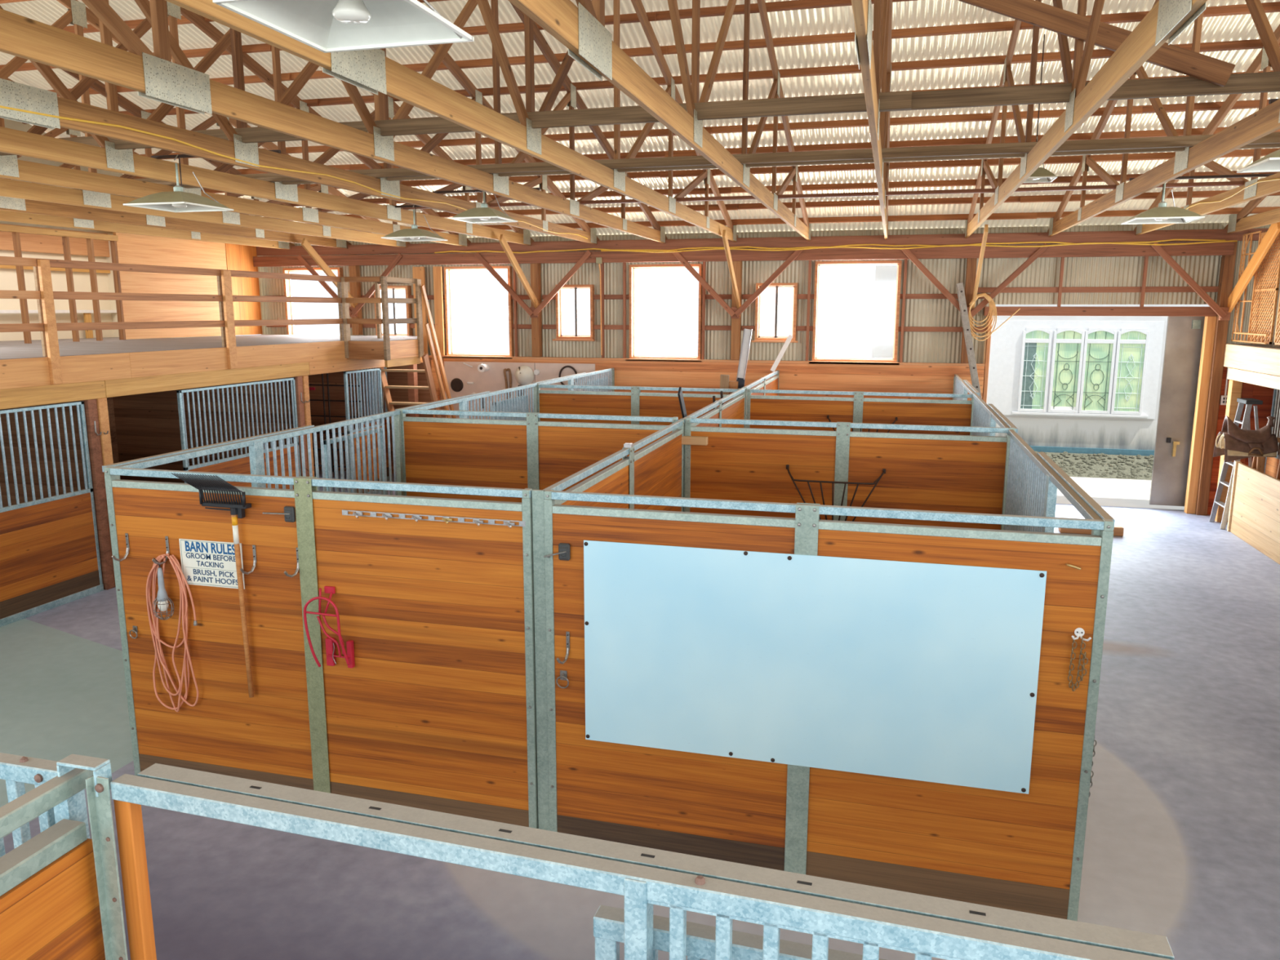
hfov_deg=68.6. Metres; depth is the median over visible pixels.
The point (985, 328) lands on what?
trim
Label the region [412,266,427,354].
upright
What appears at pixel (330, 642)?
halter
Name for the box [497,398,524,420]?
grille
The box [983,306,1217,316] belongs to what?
trim
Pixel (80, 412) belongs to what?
grille
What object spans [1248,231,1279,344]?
lattice panel
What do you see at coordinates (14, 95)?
roof truss
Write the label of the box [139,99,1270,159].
roof purlin
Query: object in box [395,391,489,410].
rail
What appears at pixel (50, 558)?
door
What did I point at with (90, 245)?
stud
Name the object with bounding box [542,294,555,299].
trim
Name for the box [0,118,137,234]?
wall
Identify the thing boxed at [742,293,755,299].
trim
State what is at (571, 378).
rail
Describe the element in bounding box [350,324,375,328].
trim
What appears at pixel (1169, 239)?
power cable
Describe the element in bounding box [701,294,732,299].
trim
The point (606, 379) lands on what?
grille
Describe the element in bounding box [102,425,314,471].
rail
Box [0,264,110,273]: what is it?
board
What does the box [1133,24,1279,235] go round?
roof truss
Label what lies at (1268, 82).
board
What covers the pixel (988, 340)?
trim
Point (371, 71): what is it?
roof truss
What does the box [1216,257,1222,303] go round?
trim
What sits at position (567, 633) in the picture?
hook
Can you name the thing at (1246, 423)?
step ladder
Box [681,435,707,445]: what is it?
cleat
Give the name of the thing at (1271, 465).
enclosure
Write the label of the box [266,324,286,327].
trim
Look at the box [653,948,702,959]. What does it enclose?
grille
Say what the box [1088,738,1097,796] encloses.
hanging chain
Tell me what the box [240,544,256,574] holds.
hook
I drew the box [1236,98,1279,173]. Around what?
lamp
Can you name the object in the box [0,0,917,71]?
roof purlin
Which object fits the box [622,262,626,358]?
trim
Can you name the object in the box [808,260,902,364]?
window
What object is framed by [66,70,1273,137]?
roof purlin
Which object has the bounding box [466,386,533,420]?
grille
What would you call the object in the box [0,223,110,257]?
board
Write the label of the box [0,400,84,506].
grille
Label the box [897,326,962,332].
trim
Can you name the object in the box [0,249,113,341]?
wall
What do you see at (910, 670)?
board
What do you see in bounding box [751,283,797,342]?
window
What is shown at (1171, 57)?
roof beam
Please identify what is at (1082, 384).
building
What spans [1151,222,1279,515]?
timber post
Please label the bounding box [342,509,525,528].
rack
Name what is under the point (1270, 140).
roof purlin
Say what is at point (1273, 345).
upright
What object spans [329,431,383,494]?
grille
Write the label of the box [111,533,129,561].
hook
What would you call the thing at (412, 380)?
post
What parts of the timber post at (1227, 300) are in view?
post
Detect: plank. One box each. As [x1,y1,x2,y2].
[720,374,728,394]
[728,381,737,394]
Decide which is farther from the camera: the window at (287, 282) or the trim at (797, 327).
the window at (287, 282)
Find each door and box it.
[0,400,103,626]
[593,904,885,959]
[1149,315,1204,506]
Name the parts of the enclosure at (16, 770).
rail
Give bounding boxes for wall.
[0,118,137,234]
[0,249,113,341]
[0,768,105,959]
[103,466,1114,920]
[106,231,262,479]
[106,234,221,337]
[257,222,1279,363]
[308,357,984,473]
[398,408,1015,529]
[537,383,973,435]
[543,369,779,511]
[1207,366,1279,515]
[1226,461,1279,564]
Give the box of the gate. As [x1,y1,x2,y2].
[308,370,364,471]
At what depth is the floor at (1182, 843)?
6.01 m
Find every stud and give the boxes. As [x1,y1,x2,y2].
[11,231,31,343]
[62,236,79,342]
[86,238,102,340]
[110,240,125,339]
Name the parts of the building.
dark pane, arched pane, leaded pane, leaded pane, arched pane, window sill, leaded pane, arched pane, leaded pane, arched pane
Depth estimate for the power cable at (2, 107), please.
7.49 m
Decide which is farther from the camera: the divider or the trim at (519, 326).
the trim at (519, 326)
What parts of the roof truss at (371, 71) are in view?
gusset plate, gusset plate, web post, gusset plate, web post, gusset plate, web post, gusset plate, gusset plate, web post, gusset plate, gusset plate, gusset plate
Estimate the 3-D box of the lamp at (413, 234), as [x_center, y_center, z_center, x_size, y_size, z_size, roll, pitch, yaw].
[-2.715,-3.450,12.498,1.340,0.472,0.644,3,11,15]
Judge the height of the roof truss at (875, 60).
2.989 m
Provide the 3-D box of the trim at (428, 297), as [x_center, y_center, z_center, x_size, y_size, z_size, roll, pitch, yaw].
[-4.134,-3.553,18.270,0.780,0.085,0.040,3,11,15]
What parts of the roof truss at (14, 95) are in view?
gusset plate, gusset plate, web post, gusset plate, web post, gusset plate, web post, gusset plate, gusset plate, web post, gusset plate, gusset plate, gusset plate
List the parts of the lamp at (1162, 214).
bulb, lamp shade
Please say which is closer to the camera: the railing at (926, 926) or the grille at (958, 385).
the railing at (926, 926)
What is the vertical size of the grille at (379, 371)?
0.980 m
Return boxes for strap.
[503,368,511,399]
[623,443,632,457]
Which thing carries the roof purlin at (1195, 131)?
attached to the roof truss at (5, 215)
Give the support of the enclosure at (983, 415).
on the floor at (1182, 843)
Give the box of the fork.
[171,472,253,697]
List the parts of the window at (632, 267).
sill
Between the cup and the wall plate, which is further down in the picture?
the cup
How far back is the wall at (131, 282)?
16.95 m
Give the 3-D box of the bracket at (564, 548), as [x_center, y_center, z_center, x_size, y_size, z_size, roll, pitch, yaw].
[-0.481,0.416,5.443,0.150,0.100,0.049,3,11,15]
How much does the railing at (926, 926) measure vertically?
2.247 m
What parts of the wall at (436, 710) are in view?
post, board panel, plate, plate, board rail, rail, board panel, post, post, board panel, plate, plate, board rail, rail, board panel, post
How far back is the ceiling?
11.73 m
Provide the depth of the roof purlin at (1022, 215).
15.27 m
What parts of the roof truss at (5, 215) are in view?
gusset plate, web post, gusset plate, gusset plate, gusset plate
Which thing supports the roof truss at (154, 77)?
attached to the ceiling
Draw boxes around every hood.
[963,379,979,395]
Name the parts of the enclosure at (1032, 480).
post, door post, rail, post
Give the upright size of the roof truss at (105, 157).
2.989 m
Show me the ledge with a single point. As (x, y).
(1, 311)
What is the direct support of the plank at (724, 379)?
on the floor at (1182, 843)
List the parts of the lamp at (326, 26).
bulb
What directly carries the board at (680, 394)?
on the floor at (1182, 843)
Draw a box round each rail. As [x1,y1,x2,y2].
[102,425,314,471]
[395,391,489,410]
[533,372,586,383]
[1037,452,1115,523]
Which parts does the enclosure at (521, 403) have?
door post, rail, sliding door frame, post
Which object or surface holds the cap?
attached to the wall at (50, 905)
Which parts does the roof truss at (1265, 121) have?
gusset plate, gusset plate, gusset plate, web post, gusset plate, web post, gusset plate, web post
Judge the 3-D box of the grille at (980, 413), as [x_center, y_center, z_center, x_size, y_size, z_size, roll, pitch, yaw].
[4.017,-0.406,11.090,0.027,0.950,2.197,3,11,15]
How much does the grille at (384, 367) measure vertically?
0.980 m
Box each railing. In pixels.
[0,256,423,384]
[85,763,1173,959]
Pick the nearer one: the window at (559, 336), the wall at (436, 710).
the wall at (436, 710)
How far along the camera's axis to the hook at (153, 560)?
6.17 m
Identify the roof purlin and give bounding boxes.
[0,0,34,4]
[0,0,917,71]
[22,39,1279,124]
[48,1,1279,97]
[57,137,1279,189]
[62,0,449,33]
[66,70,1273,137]
[133,126,1279,178]
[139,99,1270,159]
[201,147,1279,193]
[267,190,1279,221]
[288,170,1277,206]
[344,206,1279,232]
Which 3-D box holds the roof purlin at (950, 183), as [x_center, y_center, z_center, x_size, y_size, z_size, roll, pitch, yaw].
[2.005,-4.496,14.510,21.600,0.103,0.103,3,11,15]
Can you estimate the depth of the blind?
20.34 m
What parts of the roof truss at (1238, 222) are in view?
gusset plate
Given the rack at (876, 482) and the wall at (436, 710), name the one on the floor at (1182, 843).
the wall at (436, 710)
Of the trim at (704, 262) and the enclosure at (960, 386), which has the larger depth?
the trim at (704, 262)
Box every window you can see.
[282,267,342,334]
[373,285,412,336]
[442,266,514,359]
[552,284,595,341]
[625,263,702,362]
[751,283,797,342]
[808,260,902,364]
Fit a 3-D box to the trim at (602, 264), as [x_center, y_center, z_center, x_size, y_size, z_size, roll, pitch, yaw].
[-0.689,-3.132,17.359,0.045,1.735,0.060,3,11,15]
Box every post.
[81,397,115,590]
[291,375,314,476]
[297,238,402,334]
[406,364,418,417]
[474,234,591,356]
[532,489,549,830]
[671,229,802,359]
[900,224,1048,363]
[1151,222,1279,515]
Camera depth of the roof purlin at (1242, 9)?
10.41 m
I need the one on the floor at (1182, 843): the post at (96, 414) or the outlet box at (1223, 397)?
the post at (96, 414)
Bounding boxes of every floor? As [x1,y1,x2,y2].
[0,337,165,344]
[0,469,1279,959]
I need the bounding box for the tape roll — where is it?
[477,364,489,372]
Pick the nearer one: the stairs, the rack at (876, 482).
the rack at (876, 482)
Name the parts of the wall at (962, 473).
post, board panel, plate, board rail, rail, board panel, post, post, board panel, plate, board rail, rail, board panel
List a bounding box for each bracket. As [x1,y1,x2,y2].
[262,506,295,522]
[543,542,570,560]
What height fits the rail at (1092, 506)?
0.042 m
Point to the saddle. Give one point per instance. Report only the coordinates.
(1233, 442)
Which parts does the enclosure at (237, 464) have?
board panel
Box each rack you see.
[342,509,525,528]
[786,464,885,521]
[826,415,897,432]
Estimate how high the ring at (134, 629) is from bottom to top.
0.086 m
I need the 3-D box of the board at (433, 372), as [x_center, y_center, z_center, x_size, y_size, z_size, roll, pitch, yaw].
[-4.001,-1.208,18.506,0.120,2.300,0.090,3,11,15]
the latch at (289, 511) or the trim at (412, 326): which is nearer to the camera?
the latch at (289, 511)
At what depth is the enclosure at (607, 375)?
16.18 m
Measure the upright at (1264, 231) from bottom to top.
1.680 m
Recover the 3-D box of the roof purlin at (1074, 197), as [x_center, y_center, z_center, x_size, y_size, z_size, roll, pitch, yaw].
[2.170,-4.423,15.152,21.600,0.103,0.103,3,11,15]
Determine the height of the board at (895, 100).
0.115 m
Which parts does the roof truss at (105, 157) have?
web post, gusset plate, web post, gusset plate, gusset plate, web post, gusset plate, web post, gusset plate, gusset plate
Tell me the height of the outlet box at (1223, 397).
0.625 m
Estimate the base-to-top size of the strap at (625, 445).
0.395 m
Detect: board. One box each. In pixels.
[0,90,911,155]
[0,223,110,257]
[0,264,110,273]
[35,132,1279,186]
[83,313,93,338]
[313,181,1244,212]
[431,360,440,417]
[583,540,1046,794]
[677,386,687,417]
[879,71,1279,111]
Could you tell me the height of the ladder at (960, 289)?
3.668 m
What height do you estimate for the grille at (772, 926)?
0.992 m
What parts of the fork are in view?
handle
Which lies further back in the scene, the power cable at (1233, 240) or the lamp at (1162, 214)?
the power cable at (1233, 240)
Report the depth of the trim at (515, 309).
17.80 m
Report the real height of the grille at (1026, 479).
0.950 m
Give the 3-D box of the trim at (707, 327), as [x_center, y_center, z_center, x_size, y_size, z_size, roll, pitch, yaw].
[1.387,-2.741,16.919,0.570,0.085,0.040,3,11,15]
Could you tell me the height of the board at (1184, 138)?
0.045 m
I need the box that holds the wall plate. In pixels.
[0,224,118,240]
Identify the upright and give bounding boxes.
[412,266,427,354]
[432,266,444,355]
[1251,231,1269,344]
[1272,286,1279,347]
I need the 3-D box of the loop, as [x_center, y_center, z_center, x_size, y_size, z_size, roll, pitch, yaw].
[-1.351,-1.944,17.659,0.376,0.416,0.035,3,11,15]
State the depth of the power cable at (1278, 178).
10.46 m
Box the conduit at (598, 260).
[595,257,602,355]
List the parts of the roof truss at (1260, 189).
gusset plate, web post, gusset plate, web post, gusset plate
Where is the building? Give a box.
[871,265,1209,456]
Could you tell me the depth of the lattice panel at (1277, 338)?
13.10 m
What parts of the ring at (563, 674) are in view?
ring plate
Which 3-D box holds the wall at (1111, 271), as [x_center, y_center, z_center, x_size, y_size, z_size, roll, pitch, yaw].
[2.488,-2.069,16.805,21.400,4.620,0.017,3,11,15]
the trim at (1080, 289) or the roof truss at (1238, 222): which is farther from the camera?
the trim at (1080, 289)
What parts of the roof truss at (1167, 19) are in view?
gusset plate, gusset plate, web post, gusset plate, web post, gusset plate, gusset plate, web post, gusset plate, web post, gusset plate, gusset plate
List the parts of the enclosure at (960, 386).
post, rail, door post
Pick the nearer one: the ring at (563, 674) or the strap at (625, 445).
the ring at (563, 674)
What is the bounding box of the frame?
[1231,231,1267,344]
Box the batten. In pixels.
[769,334,792,372]
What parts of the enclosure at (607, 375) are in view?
door post, rail, post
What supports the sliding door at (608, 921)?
attached to the railing at (926, 926)
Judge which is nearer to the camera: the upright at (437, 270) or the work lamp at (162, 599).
the work lamp at (162, 599)
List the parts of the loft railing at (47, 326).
post, post, post, post, post, post, post, post, post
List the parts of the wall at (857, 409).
post, board panel, plate, rail, board rail, board panel, post, board panel, plate, board rail, rail, board panel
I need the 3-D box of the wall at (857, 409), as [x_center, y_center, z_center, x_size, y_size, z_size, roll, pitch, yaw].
[1.428,-0.154,13.133,6.096,2.239,0.071,3,11,15]
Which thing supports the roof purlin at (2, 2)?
attached to the ceiling
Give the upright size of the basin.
0.390 m
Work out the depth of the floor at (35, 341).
17.07 m
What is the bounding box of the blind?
[1050,406,1075,409]
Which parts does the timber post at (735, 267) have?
post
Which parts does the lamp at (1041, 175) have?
bulb, hanger rod, lamp shade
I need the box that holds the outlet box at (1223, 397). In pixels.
[1219,367,1228,404]
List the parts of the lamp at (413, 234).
lamp shade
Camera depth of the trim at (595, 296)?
17.30 m
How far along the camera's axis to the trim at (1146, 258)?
14.96 m
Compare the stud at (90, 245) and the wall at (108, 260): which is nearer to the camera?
the stud at (90, 245)
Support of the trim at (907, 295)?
attached to the wall at (1111, 271)
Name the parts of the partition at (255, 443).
rail, door post, sliding door frame, post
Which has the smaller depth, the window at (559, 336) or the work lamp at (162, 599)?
the work lamp at (162, 599)
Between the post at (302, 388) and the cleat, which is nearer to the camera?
the cleat
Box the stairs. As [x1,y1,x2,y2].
[376,284,456,425]
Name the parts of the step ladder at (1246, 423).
rail, rail, leg, leg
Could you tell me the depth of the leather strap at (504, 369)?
17.96 m
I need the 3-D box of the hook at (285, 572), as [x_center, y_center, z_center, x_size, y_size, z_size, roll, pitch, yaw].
[-2.188,0.522,5.895,0.025,0.180,0.120,6,12,31]
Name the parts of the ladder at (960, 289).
ladder rail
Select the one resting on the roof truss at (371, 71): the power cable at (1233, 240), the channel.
the channel
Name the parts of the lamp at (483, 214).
lamp shade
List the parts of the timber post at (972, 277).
post, rope coil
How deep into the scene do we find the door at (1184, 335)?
15.41 m
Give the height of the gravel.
0.292 m
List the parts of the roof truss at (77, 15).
gusset plate, web post, gusset plate, web post, gusset plate, gusset plate, gusset plate, gusset plate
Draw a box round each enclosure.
[0,752,89,857]
[176,377,301,489]
[343,368,382,493]
[356,366,392,480]
[395,382,537,420]
[533,368,614,391]
[952,373,979,400]
[969,393,1017,436]
[1000,429,1115,536]
[1264,388,1279,478]
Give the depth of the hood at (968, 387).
13.03 m
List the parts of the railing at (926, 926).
corner post, door post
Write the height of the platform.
0.507 m
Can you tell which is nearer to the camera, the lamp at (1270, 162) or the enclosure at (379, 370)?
the lamp at (1270, 162)
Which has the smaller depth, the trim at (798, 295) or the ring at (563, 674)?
the ring at (563, 674)
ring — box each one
[128,625,137,638]
[555,670,568,688]
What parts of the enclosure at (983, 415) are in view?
post, door post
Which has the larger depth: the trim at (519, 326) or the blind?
the blind
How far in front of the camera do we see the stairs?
17.05 m
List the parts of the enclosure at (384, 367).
frame, board panel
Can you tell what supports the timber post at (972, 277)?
on the trim at (429, 356)
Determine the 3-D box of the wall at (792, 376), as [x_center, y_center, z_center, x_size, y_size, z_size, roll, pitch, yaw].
[-1.000,-1.096,17.776,14.060,2.350,0.068,3,11,15]
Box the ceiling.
[0,0,1279,237]
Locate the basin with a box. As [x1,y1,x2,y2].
[515,365,534,385]
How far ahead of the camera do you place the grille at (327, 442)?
8.96 m
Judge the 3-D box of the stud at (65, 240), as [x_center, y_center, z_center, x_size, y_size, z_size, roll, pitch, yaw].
[-8.938,-2.992,14.742,0.090,1.620,0.050,3,11,15]
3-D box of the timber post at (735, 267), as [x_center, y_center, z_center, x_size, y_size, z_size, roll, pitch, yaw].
[1.431,-3.137,16.283,1.961,2.126,1.920,-9,13,-40]
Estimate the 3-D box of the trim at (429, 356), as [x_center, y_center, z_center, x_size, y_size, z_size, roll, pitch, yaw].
[-1.000,-2.266,17.558,14.060,0.040,0.120,3,11,15]
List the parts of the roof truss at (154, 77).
web post, gusset plate, gusset plate, web post, gusset plate, web post, gusset plate, web post, gusset plate, gusset plate, web post, gusset plate, gusset plate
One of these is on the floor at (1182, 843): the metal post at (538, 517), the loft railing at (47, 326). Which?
the metal post at (538, 517)
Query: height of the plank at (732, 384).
2.248 m
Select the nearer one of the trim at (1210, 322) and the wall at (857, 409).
the wall at (857, 409)
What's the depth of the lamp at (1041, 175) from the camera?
10.03 m
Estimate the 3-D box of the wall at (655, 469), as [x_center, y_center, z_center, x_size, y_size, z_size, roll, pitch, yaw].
[0.933,0.163,11.267,0.071,2.239,11.740,3,11,15]
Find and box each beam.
[253,241,1235,266]
[256,228,1279,256]
[957,0,1235,86]
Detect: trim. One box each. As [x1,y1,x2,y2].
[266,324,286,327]
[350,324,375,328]
[408,295,444,299]
[409,324,445,328]
[428,355,985,366]
[511,294,530,299]
[511,324,531,328]
[512,266,518,356]
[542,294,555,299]
[542,324,555,328]
[593,294,629,299]
[593,324,629,329]
[600,262,604,358]
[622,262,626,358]
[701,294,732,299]
[701,325,731,330]
[702,261,706,359]
[741,325,755,330]
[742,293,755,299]
[795,325,813,330]
[796,293,813,298]
[805,260,811,360]
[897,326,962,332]
[899,258,907,362]
[899,293,958,298]
[972,327,987,332]
[977,286,1218,293]
[982,315,992,402]
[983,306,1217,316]
[1057,257,1064,306]
[1139,256,1148,306]
[1183,316,1217,514]
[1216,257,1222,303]
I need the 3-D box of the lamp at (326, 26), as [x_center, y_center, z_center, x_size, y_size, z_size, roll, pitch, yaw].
[-1.270,-1.772,3.174,1.340,0.472,0.604,3,11,15]
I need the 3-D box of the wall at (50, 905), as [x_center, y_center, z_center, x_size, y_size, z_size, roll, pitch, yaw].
[-1.609,1.887,1.080,0.072,2.035,2.630,3,11,15]
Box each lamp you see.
[123,150,280,212]
[146,553,199,711]
[213,0,474,53]
[381,204,448,241]
[432,187,539,222]
[1023,34,1057,182]
[1120,173,1274,224]
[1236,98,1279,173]
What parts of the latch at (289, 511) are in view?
rod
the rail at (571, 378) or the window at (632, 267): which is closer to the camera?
the rail at (571, 378)
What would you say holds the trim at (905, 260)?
attached to the wall at (792, 376)
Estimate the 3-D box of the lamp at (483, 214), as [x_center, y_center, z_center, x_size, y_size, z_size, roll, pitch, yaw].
[-1.813,-3.264,10.919,1.340,0.472,0.584,3,11,15]
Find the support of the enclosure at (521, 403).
on the floor at (1182, 843)
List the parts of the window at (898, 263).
sill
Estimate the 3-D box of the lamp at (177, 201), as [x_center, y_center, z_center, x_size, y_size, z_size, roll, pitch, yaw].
[-3.840,-2.691,8.417,1.372,0.472,0.644,3,11,15]
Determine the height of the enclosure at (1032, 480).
2.247 m
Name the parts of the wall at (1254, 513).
trim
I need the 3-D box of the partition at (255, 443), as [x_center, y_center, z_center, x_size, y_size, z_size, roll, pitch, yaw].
[-3.068,0.685,8.282,0.108,2.247,3.820,3,11,15]
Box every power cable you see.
[0,105,587,239]
[434,239,1225,253]
[600,240,1237,253]
[1142,177,1279,225]
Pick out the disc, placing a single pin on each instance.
(456, 384)
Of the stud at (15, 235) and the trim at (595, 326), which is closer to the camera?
the stud at (15, 235)
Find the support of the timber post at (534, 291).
on the trim at (429, 356)
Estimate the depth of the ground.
17.28 m
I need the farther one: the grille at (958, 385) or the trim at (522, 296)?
the trim at (522, 296)
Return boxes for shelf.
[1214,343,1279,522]
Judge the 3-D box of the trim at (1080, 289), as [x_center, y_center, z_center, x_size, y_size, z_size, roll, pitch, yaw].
[7.373,-3.088,15.232,3.660,0.090,0.040,3,11,15]
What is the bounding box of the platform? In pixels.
[0,334,424,409]
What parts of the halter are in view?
mounting plate, mounting plate, chain, mounting plate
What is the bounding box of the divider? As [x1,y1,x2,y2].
[112,377,293,483]
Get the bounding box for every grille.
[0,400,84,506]
[0,404,87,507]
[264,415,397,495]
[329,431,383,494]
[346,369,381,430]
[361,366,386,416]
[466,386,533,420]
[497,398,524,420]
[573,370,612,391]
[647,900,964,959]
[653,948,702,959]
[953,377,963,399]
[971,398,989,435]
[1004,437,1046,532]
[1271,389,1279,455]
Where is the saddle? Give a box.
[1213,414,1278,462]
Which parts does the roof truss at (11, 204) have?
web post, gusset plate, gusset plate, web post, gusset plate, gusset plate, gusset plate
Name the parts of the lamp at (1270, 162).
lamp shade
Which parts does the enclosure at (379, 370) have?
board panel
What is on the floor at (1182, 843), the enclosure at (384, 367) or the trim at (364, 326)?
the enclosure at (384, 367)
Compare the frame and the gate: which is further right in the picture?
the frame
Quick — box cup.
[533,368,539,374]
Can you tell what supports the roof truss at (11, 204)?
attached to the ceiling
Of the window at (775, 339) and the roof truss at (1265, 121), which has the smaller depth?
the roof truss at (1265, 121)
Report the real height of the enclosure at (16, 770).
2.247 m
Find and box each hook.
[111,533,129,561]
[151,536,169,564]
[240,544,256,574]
[283,547,299,577]
[555,631,569,664]
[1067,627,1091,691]
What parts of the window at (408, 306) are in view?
sash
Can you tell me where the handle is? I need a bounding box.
[1065,563,1081,569]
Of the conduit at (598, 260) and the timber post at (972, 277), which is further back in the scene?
the conduit at (598, 260)
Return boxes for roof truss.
[0,0,410,248]
[0,0,533,245]
[0,0,599,244]
[0,0,667,243]
[0,1,471,246]
[0,69,351,248]
[0,77,294,249]
[164,0,737,242]
[507,0,811,240]
[851,0,892,239]
[964,0,1207,238]
[1047,0,1279,236]
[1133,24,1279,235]
[1224,171,1279,234]
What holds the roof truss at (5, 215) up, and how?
attached to the ceiling
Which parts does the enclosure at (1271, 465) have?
board panel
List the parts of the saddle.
seat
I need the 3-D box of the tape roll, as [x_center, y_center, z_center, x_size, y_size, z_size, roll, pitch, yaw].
[-2.997,-2.147,17.977,0.150,0.148,0.226,3,11,15]
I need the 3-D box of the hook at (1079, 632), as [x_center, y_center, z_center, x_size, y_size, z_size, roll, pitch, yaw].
[2.239,0.923,4.794,0.093,0.333,0.055,3,11,15]
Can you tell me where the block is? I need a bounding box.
[1057,524,1124,536]
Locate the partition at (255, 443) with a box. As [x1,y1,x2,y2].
[102,409,404,495]
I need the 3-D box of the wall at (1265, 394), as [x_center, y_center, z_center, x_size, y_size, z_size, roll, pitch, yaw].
[10.962,-0.560,14.632,3.580,2.450,0.060,3,11,15]
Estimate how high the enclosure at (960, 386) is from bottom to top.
2.247 m
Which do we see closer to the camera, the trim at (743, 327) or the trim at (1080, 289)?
the trim at (1080, 289)
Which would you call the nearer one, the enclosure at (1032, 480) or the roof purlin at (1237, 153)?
the enclosure at (1032, 480)
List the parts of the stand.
leg, leg, leg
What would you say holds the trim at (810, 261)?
attached to the wall at (792, 376)
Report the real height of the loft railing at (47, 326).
1.360 m
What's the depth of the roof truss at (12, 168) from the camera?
10.75 m
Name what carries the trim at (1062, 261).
attached to the wall at (1111, 271)
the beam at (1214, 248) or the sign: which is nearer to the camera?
the sign
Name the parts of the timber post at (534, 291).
post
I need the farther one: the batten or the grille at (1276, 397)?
the batten
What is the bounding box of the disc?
[450,377,462,391]
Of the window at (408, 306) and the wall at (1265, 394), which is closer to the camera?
the wall at (1265, 394)
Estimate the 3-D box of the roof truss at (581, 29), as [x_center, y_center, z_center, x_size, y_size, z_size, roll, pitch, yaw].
[0.403,-3.876,6.631,0.055,2.989,19.737,3,11,15]
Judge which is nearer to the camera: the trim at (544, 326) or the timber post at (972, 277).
the timber post at (972, 277)
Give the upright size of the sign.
0.306 m
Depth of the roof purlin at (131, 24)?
11.13 m
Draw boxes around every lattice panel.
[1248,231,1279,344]
[1273,294,1279,345]
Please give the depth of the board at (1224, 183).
11.20 m
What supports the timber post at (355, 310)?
on the platform
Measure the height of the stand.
1.473 m
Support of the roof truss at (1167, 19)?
attached to the ceiling
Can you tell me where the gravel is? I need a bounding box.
[1035,451,1154,479]
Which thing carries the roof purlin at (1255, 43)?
attached to the ceiling
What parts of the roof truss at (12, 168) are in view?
gusset plate, gusset plate, web post, gusset plate, gusset plate, web post, gusset plate, web post, gusset plate, gusset plate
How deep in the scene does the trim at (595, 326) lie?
17.40 m
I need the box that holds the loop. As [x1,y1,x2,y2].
[558,365,577,385]
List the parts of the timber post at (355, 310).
post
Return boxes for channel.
[92,143,1279,191]
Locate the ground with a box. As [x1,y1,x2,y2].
[1056,476,1184,510]
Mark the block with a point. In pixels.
(1118, 530)
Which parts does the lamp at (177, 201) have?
lamp shade, bulb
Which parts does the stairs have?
handrail, handrail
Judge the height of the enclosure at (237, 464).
2.235 m
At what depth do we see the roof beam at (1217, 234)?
16.20 m
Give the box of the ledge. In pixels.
[0,310,116,313]
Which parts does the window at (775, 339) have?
sill, sash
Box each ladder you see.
[955,282,981,397]
[1208,398,1262,529]
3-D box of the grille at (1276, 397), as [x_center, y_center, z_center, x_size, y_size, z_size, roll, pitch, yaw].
[9.301,-0.673,12.579,0.029,1.200,4.129,3,11,15]
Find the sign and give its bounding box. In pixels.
[178,538,244,589]
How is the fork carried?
hanging from the wall at (436, 710)
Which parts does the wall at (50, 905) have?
board rail, rail, board panel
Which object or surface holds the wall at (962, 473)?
on the floor at (1182, 843)
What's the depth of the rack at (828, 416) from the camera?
12.40 m
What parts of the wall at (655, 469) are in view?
board panel, plate, board panel, post, post, board panel, rail, board rail, plate, board panel, post, post, board panel, rail, plate, board rail, board panel, post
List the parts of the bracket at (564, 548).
rod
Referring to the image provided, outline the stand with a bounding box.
[1251,437,1279,479]
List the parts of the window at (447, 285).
sill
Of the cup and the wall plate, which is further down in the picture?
the cup
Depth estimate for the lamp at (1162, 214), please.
9.71 m
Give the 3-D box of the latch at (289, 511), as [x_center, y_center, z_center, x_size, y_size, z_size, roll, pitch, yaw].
[-2.265,0.213,5.890,0.204,0.100,0.049,3,11,15]
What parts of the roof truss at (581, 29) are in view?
gusset plate, gusset plate, web post, web post, gusset plate, web post, gusset plate, web post, gusset plate, gusset plate, web post, gusset plate, gusset plate, gusset plate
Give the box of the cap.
[56,753,112,796]
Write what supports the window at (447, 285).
in the wall at (1111, 271)
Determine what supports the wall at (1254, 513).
on the floor at (1182, 843)
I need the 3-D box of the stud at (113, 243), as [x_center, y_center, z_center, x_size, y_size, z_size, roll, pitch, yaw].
[-8.695,-3.153,15.636,0.090,1.620,0.050,3,11,15]
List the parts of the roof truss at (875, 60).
gusset plate, gusset plate, gusset plate, web post, gusset plate, web post, web post, web post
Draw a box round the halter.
[303,586,355,668]
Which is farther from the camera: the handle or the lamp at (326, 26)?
the handle
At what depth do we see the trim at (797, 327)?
16.51 m
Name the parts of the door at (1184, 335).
handle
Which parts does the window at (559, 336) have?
sill, sash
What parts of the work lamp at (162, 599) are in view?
lamp handle, bulb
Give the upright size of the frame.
1.626 m
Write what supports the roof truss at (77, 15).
attached to the ceiling

